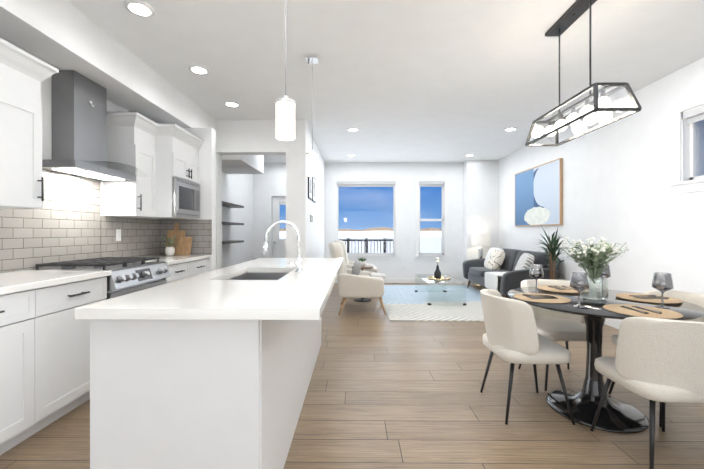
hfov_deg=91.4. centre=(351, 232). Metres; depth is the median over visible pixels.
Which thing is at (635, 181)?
wall
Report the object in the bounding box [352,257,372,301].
side table
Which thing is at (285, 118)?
pendant light
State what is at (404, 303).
area rug
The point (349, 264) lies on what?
armchair
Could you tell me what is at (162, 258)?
countertop
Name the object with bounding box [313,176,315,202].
picture frame
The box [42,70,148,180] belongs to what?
range hood
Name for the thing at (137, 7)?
recessed light
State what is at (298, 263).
kitchen faucet
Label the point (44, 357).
base cabinet
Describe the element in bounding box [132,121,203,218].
upper cabinet
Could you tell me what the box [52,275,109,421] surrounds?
base cabinet
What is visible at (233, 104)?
recessed light
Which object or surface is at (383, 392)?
floor
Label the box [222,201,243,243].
floating shelves
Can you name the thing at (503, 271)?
sofa
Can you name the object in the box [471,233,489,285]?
light
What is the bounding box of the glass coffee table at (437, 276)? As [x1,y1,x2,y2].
[415,257,465,304]
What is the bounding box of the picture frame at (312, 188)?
[308,176,312,200]
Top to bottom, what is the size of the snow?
0.050 m
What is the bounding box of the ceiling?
[67,0,703,162]
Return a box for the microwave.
[172,177,199,217]
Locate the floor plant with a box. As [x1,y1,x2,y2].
[532,227,576,279]
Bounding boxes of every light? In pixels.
[124,0,154,17]
[189,65,208,74]
[224,101,239,107]
[275,0,295,140]
[306,56,318,175]
[347,127,358,131]
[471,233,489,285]
[504,127,516,130]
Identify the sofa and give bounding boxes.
[462,248,559,297]
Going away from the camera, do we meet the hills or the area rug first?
the area rug
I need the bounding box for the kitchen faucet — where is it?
[263,220,302,272]
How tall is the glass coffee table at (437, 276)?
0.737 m
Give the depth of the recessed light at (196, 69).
3.46 m
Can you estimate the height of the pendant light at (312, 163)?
1.104 m
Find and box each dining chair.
[480,289,574,424]
[518,279,585,390]
[590,317,703,468]
[608,290,703,426]
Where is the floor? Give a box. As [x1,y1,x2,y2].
[0,283,703,468]
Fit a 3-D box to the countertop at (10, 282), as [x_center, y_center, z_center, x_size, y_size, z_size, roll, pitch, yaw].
[-2.103,0.301,1.280,0.625,0.038,2.534,0,0,1]
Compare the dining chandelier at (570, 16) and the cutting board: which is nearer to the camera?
the dining chandelier at (570, 16)
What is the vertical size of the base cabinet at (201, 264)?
0.880 m
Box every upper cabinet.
[0,37,47,208]
[103,113,151,216]
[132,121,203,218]
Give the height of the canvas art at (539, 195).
1.050 m
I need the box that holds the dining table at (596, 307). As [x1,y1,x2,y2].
[508,237,703,433]
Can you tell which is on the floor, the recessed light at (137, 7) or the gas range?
the gas range
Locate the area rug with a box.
[382,285,483,321]
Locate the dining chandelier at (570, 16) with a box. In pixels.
[525,0,641,145]
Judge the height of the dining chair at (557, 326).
0.780 m
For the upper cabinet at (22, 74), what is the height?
0.980 m
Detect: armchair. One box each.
[328,242,385,314]
[334,240,376,272]
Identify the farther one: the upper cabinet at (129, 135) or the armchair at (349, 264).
the armchair at (349, 264)
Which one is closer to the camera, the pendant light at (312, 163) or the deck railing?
the pendant light at (312, 163)
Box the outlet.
[116,229,120,240]
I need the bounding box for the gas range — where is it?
[36,257,170,299]
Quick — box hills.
[280,227,440,236]
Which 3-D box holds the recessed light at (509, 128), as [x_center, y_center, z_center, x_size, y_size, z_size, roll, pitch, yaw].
[2.517,-1.635,5.455,0.189,0.012,0.189,0,0,-23]
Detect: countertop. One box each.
[0,271,111,294]
[75,258,342,321]
[145,255,209,266]
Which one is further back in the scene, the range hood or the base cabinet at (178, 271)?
the base cabinet at (178, 271)
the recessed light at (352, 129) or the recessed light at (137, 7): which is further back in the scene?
the recessed light at (352, 129)
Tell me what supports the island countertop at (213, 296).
on the kitchen island
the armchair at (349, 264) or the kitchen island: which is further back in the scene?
the armchair at (349, 264)
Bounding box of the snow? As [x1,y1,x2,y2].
[280,237,440,252]
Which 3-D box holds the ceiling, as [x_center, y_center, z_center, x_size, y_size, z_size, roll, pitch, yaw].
[0.444,-1.670,3.151,6.140,0.060,10.370,0,0,1]
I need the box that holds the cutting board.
[162,223,192,255]
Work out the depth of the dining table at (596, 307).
2.26 m
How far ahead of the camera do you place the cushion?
5.11 m
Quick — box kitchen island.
[90,270,320,468]
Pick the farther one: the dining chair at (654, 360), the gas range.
the gas range
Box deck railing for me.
[280,238,392,252]
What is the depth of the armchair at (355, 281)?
4.94 m
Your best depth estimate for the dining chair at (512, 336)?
2.17 m
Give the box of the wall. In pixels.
[0,0,703,328]
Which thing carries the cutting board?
on the countertop at (162, 258)
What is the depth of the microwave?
3.88 m
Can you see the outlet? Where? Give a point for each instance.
(118, 234)
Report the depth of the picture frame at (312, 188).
5.37 m
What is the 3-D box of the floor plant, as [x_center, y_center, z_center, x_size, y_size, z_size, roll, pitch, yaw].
[2.817,0.541,4.790,0.686,1.314,0.770,0,0,1]
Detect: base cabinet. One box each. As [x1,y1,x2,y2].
[0,287,51,454]
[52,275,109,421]
[100,259,195,282]
[196,259,207,274]
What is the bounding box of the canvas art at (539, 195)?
[515,158,562,225]
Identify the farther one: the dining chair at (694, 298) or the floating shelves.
the floating shelves

